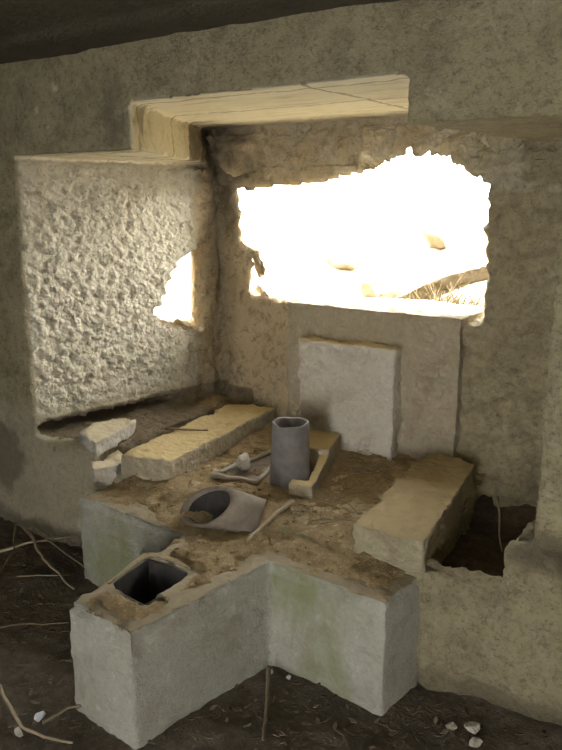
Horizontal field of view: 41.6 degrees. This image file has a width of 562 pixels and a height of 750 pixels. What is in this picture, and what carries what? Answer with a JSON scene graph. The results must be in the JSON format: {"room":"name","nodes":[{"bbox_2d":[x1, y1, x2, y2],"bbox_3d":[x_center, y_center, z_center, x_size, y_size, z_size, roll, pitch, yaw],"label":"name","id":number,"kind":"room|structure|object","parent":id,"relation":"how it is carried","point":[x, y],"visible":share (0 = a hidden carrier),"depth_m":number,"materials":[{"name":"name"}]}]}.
{"room":"abandoned stone ruin","nodes":[
{"label":"abandoned stone ruin","id":0,"kind":"room"},
{"bbox_2d":[0,0,399,63],"bbox_3d":[-0.653,-0.992,1.235,4.726,0.273,5.245,9,16,34],"label":"ceiling","id":1,"kind":"structure","parent":0,"point":[29,29],"depth_m":2.40,"materials":[{"name":"concrete"}]},
{"bbox_2d":[0,0,561,725],"bbox_3d":[0.433,-0.186,3.046,4.700,2.255,1.400,9,16,34],"label":"wall","id":2,"kind":"structure","parent":0,"point":[120,163],"depth_m":3.08,"materials":[{"name":"stone"}]},
{"bbox_2d":[90,450,122,483],"bbox_3d":[-0.769,0.407,3.302,0.174,0.086,0.235,-6,15,-23],"label":"lump","id":3,"kind":"object","parent":2,"relation":"on","point":[105,471],"visible":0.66,"depth_m":3.20,"materials":[{"name":"beige stone"}]},
{"bbox_2d":[78,418,135,455],"bbox_3d":[-0.814,0.276,3.428,0.182,0.092,0.385,5,15,22],"label":"stone","id":4,"kind":"object","parent":2,"relation":"on","point":[98,438],"visible":0.99,"depth_m":3.36,"materials":[{"name":"beige stone"}]},
{"bbox_2d":[121,404,274,480],"bbox_3d":[-0.360,0.317,3.553,0.279,0.146,0.953,7,15,26],"label":"concrete block","id":5,"kind":"object","parent":2,"relation":"on","point":[165,456],"visible":0.87,"depth_m":3.37,"materials":[{"name":"beige concrete"}]},
{"bbox_2d":[165,427,207,430],"bbox_3d":[-0.447,0.259,3.496,0.211,0.013,0.013,2,14,9],"label":"stick","id":6,"kind":"object","parent":5,"relation":"on","point":[166,428],"visible":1,"depth_m":3.49,"materials":[{"name":"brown wood"}]},
{"bbox_2d":[97,428,478,605],"bbox_3d":[-0.122,0.504,2.947,1.487,0.144,1.615,9,16,34],"label":"crumbs","id":7,"kind":"object","parent":2,"relation":"on","point":[339,541],"visible":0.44,"depth_m":2.75,"materials":[{"name":"brown soil"}]},
{"bbox_2d":[298,336,402,460],"bbox_3d":[0.315,0.125,3.434,0.514,0.583,0.142,9,16,34],"label":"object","id":8,"kind":"object","parent":2,"relation":"on","point":[349,389],"depth_m":3.36,"materials":[{"name":"stone"}]},
{"bbox_2d":[286,293,483,459],"bbox_3d":[0.512,0.008,3.592,0.906,0.733,0.454,9,16,34],"label":"block","id":9,"kind":"object","parent":2,"relation":"on","point":[428,333],"visible":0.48,"depth_m":3.29,"materials":[{"name":"stone"}]},
{"bbox_2d":[441,495,536,576],"bbox_3d":[0.840,0.649,2.820,0.440,0.084,0.940,9,16,34],"label":"soil","id":10,"kind":"object","parent":2,"relation":"on","point":[479,549],"visible":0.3,"depth_m":2.93,"materials":[{"name":"brown soil"}]},
{"bbox_2d":[496,496,502,550],"bbox_3d":[0.836,0.567,2.833,0.013,0.146,0.188,2,14,9],"label":"stick","id":11,"kind":"object","parent":10,"relation":"on","point":[497,497],"visible":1,"depth_m":2.84,"materials":[{"name":"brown wood"}]},
{"bbox_2d":[0,517,561,749],"bbox_3d":[-1.009,1.344,1.262,4.700,0.047,3.960,9,16,34],"label":"floor","id":12,"kind":"structure","parent":0,"point":[481,711],"depth_m":2.38,"materials":[{"name":"soil"}]},
{"bbox_2d":[0,522,16,571],"bbox_3d":[-1.220,0.779,3.320,0.044,0.084,0.399,-1,14,-5],"label":"twig","id":13,"kind":"object","parent":12,"relation":"on","point":[15,523],"visible":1,"depth_m":3.36,"materials":[{"name":"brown wood"}]},
{"bbox_2d":[14,727,22,736],"bbox_3d":[-0.794,1.080,2.237,0.021,0.019,0.043,-9,16,-34],"label":"stone","id":14,"kind":"object","parent":12,"relation":"on","point":[17,730],"visible":1,"depth_m":2.23,"materials":[{"name":"stone"}]},
{"bbox_2d":[0,622,67,627],"bbox_3d":[-0.947,0.947,2.806,0.271,0.011,0.022,-2,14,-7],"label":"twig","id":15,"kind":"object","parent":12,"relation":"on","point":[59,622],"visible":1,"depth_m":2.81,"materials":[{"name":"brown wood"}]},
{"bbox_2d":[0,684,72,743],"bbox_3d":[-0.831,1.054,2.340,0.513,0.020,0.084,12,18,42],"label":"branch","id":16,"kind":"object","parent":12,"relation":"on","point":[2,693],"visible":1,"depth_m":2.25,"materials":[{"name":"brown wood"}]},
{"bbox_2d":[0,536,72,552],"bbox_3d":[-1.170,0.780,3.381,0.424,0.058,0.047,-4,14,-16],"label":"twig","id":17,"kind":"object","parent":12,"relation":"on","point":[62,537],"visible":0.98,"depth_m":3.40,"materials":[{"name":"brown wood"}]},
{"bbox_2d":[34,711,44,721],"bbox_3d":[-0.754,1.066,2.311,0.030,0.021,0.044,2,14,9],"label":"stone","id":18,"kind":"object","parent":12,"relation":"on","point":[38,716],"visible":1,"depth_m":2.30,"materials":[{"name":"white stone"}]},
{"bbox_2d":[17,574,69,576],"bbox_3d":[-1.014,0.857,3.165,0.220,0.010,0.014,-1,13,-3],"label":"twig","id":19,"kind":"object","parent":12,"relation":"on","point":[39,574],"visible":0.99,"depth_m":3.16,"materials":[{"name":"brown wood"}]},
{"bbox_2d":[22,526,74,589],"bbox_3d":[-1.042,0.802,3.273,0.033,0.069,0.593,-10,17,-36],"label":"twig","id":20,"kind":"object","parent":12,"relation":"on","point":[25,529],"visible":1,"depth_m":3.27,"materials":[{"name":"brown wood"}]},
{"bbox_2d":[32,525,83,566],"bbox_3d":[-1.004,0.770,3.342,0.425,0.066,0.022,12,18,40],"label":"twig","id":21,"kind":"object","parent":12,"relation":"on","point":[33,526],"visible":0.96,"depth_m":3.37,"materials":[{"name":"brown wood"}]},
{"bbox_2d":[42,704,81,724],"bbox_3d":[-0.660,1.054,2.326,0.180,0.021,0.030,-8,15,-29],"label":"twig","id":22,"kind":"object","parent":12,"relation":"on","point":[52,717],"visible":0.8,"depth_m":2.31,"materials":[{"name":"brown wood"}]},
{"bbox_2d":[70,485,419,749],"bbox_3d":[-0.358,0.835,2.578,1.484,0.454,0.798,9,16,34],"label":"concrete plinth","id":23,"kind":"object","parent":12,"relation":"on","point":[134,680],"visible":0.81,"depth_m":2.40,"materials":[{"name":"grey concrete"}]},
{"bbox_2d":[261,665,270,740],"bbox_3d":[-0.046,1.040,2.363,0.018,0.040,0.315,0,13,2],"label":"stick","id":24,"kind":"object","parent":12,"relation":"on","point":[268,667],"visible":1,"depth_m":2.38,"materials":[{"name":"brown wood"}]},
{"bbox_2d":[0,534,557,749],"bbox_3d":[-0.491,1.049,2.469,2.675,0.052,1.139,9,16,34],"label":"leaf litter","id":25,"kind":"object","parent":12,"relation":"on","point":[213,707],"visible":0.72,"depth_m":2.38,"materials":[{"name":"brown plant"}]},
{"bbox_2d":[86,394,486,621],"bbox_3d":[-0.170,0.451,3.010,1.719,0.162,1.765,9,16,34],"label":"soil","id":26,"kind":"object","parent":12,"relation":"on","point":[203,558],"visible":0.39,"depth_m":2.77,"materials":[{"name":"brown soil"}]},
{"bbox_2d":[180,485,265,531],"bbox_3d":[-0.229,0.516,2.779,0.341,0.186,0.169,2,14,10],"label":"pipe","id":27,"kind":"object","parent":26,"relation":"on","point":[231,509],"visible":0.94,"depth_m":2.73,"materials":[{"name":"concrete"},{"name":"soil"}]},
{"bbox_2d":[210,449,270,485],"bbox_3d":[-0.089,0.404,3.282,0.234,0.032,0.444,9,16,34],"label":"tray","id":28,"kind":"object","parent":26,"relation":"on","point":[249,478],"visible":0.74,"depth_m":3.21,"materials":[{"name":"stone"}]},
{"bbox_2d":[236,452,250,471],"bbox_3d":[-0.164,0.383,3.224,0.066,0.081,0.096,-2,14,-8],"label":"stone","id":29,"kind":"object","parent":28,"relation":"on","point":[243,461],"visible":1,"depth_m":3.19,"materials":[{"name":"grey stone"}]},
{"bbox_2d":[246,499,294,541],"bbox_3d":[-0.035,0.531,2.716,0.023,0.042,0.328,7,15,28],"label":"stick","id":30,"kind":"object","parent":26,"relation":"on","point":[290,502],"visible":1,"depth_m":2.71,"materials":[{"name":"brown wood"}]},
{"bbox_2d":[269,417,310,489],"bbox_3d":[0.039,0.334,3.094,0.180,0.301,0.180,9,16,34],"label":"pipe","id":31,"kind":"object","parent":26,"relation":"on","point":[290,452],"visible":0.83,"depth_m":3.03,"materials":[{"name":"grey ceramic"}]},
{"bbox_2d":[289,430,340,498],"bbox_3d":[0.126,0.393,3.210,0.174,0.156,0.531,4,14,16],"label":"fragment","id":32,"kind":"object","parent":26,"relation":"on","point":[324,447],"visible":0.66,"depth_m":3.20,"materials":[{"name":"beige stone"}]},
{"bbox_2d":[222,442,414,523],"bbox_3d":[0.229,0.399,3.245,0.858,0.080,1.093,-5,14,-19],"label":"straw","id":33,"kind":"object","parent":26,"relation":"on","point":[360,468],"visible":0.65,"depth_m":3.03,"materials":[{"name":"brown plant"}]},
{"bbox_2d":[353,453,474,573],"bbox_3d":[0.544,0.492,2.830,0.266,0.144,0.875,7,15,26],"label":"concrete block","id":34,"kind":"object","parent":26,"relation":"on","point":[410,520],"visible":0.99,"depth_m":2.63,"materials":[{"name":"beige concrete"}]},
{"bbox_2d":[445,722,456,730],"bbox_3d":[0.527,1.090,2.294,0.032,0.022,0.028,-9,16,-33],"label":"lump","id":35,"kind":"object","parent":12,"relation":"on","point":[450,725],"visible":0.99,"depth_m":2.29,"materials":[{"name":"stone"}]},
{"bbox_2d":[464,721,479,734],"bbox_3d":[0.590,1.089,2.283,0.052,0.029,0.045,1,13,4],"label":"lump","id":36,"kind":"object","parent":12,"relation":"on","point":[473,727],"visible":1,"depth_m":2.27,"materials":[{"name":"stone"}]},
{"bbox_2d":[469,737,482,747],"bbox_3d":[0.584,1.102,2.223,0.032,0.025,0.045,13,19,43],"label":"lump","id":37,"kind":"object","parent":12,"relation":"on","point":[475,742],"visible":1,"depth_m":2.22,"materials":[{"name":"stone"}]},
{"label":"outside","id":38,"kind":"structure","parent":0,"visible":0},
{"bbox_2d":[156,210,487,314],"bbox_3d":[0.434,-1.226,7.144,10.500,0.639,5.600,9,16,34],"label":"ground","id":39,"kind":"structure","parent":38,"point":[292,244],"depth_m":5.89,"materials":[{"name":"white"}]},
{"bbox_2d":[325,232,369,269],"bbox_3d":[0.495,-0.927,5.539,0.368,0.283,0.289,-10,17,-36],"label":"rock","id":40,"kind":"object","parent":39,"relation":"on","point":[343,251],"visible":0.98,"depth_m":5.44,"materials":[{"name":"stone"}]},
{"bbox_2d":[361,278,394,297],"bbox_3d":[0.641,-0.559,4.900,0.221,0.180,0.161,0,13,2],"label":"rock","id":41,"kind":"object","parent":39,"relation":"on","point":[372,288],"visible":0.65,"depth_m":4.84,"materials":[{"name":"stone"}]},
{"bbox_2d":[379,288,404,298],"bbox_3d":[0.662,-0.447,4.381,0.172,0.145,0.133,6,15,23],"label":"rock","id":42,"kind":"object","parent":39,"relation":"on","point":[392,293],"visible":0.42,"depth_m":4.33,"materials":[{"name":"stone"}]},
{"bbox_2d":[422,218,446,249],"bbox_3d":[1.177,-1.068,5.653,0.184,0.256,0.310,5,14,20],"label":"rock","id":43,"kind":"object","parent":39,"relation":"on","point":[434,235],"visible":0.95,"depth_m":5.55,"materials":[{"name":"stone"}]},
{"bbox_2d":[384,276,485,305],"bbox_3d":[0.904,-0.338,3.768,1.149,0.340,0.663,9,16,34],"label":"dry grass","id":44,"kind":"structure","parent":39,"relation":"on","point":[455,299],"depth_m":3.74,"materials":[{"name":"plant"}]},
{"bbox_2d":[397,264,488,299],"bbox_3d":[1.095,-0.481,3.990,0.867,0.303,0.390,9,16,34],"label":"stone slab","id":45,"kind":"object","parent":39,"relation":"on","point":[476,274],"visible":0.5,"depth_m":3.89,"materials":[{"name":"stone"}]}
]}

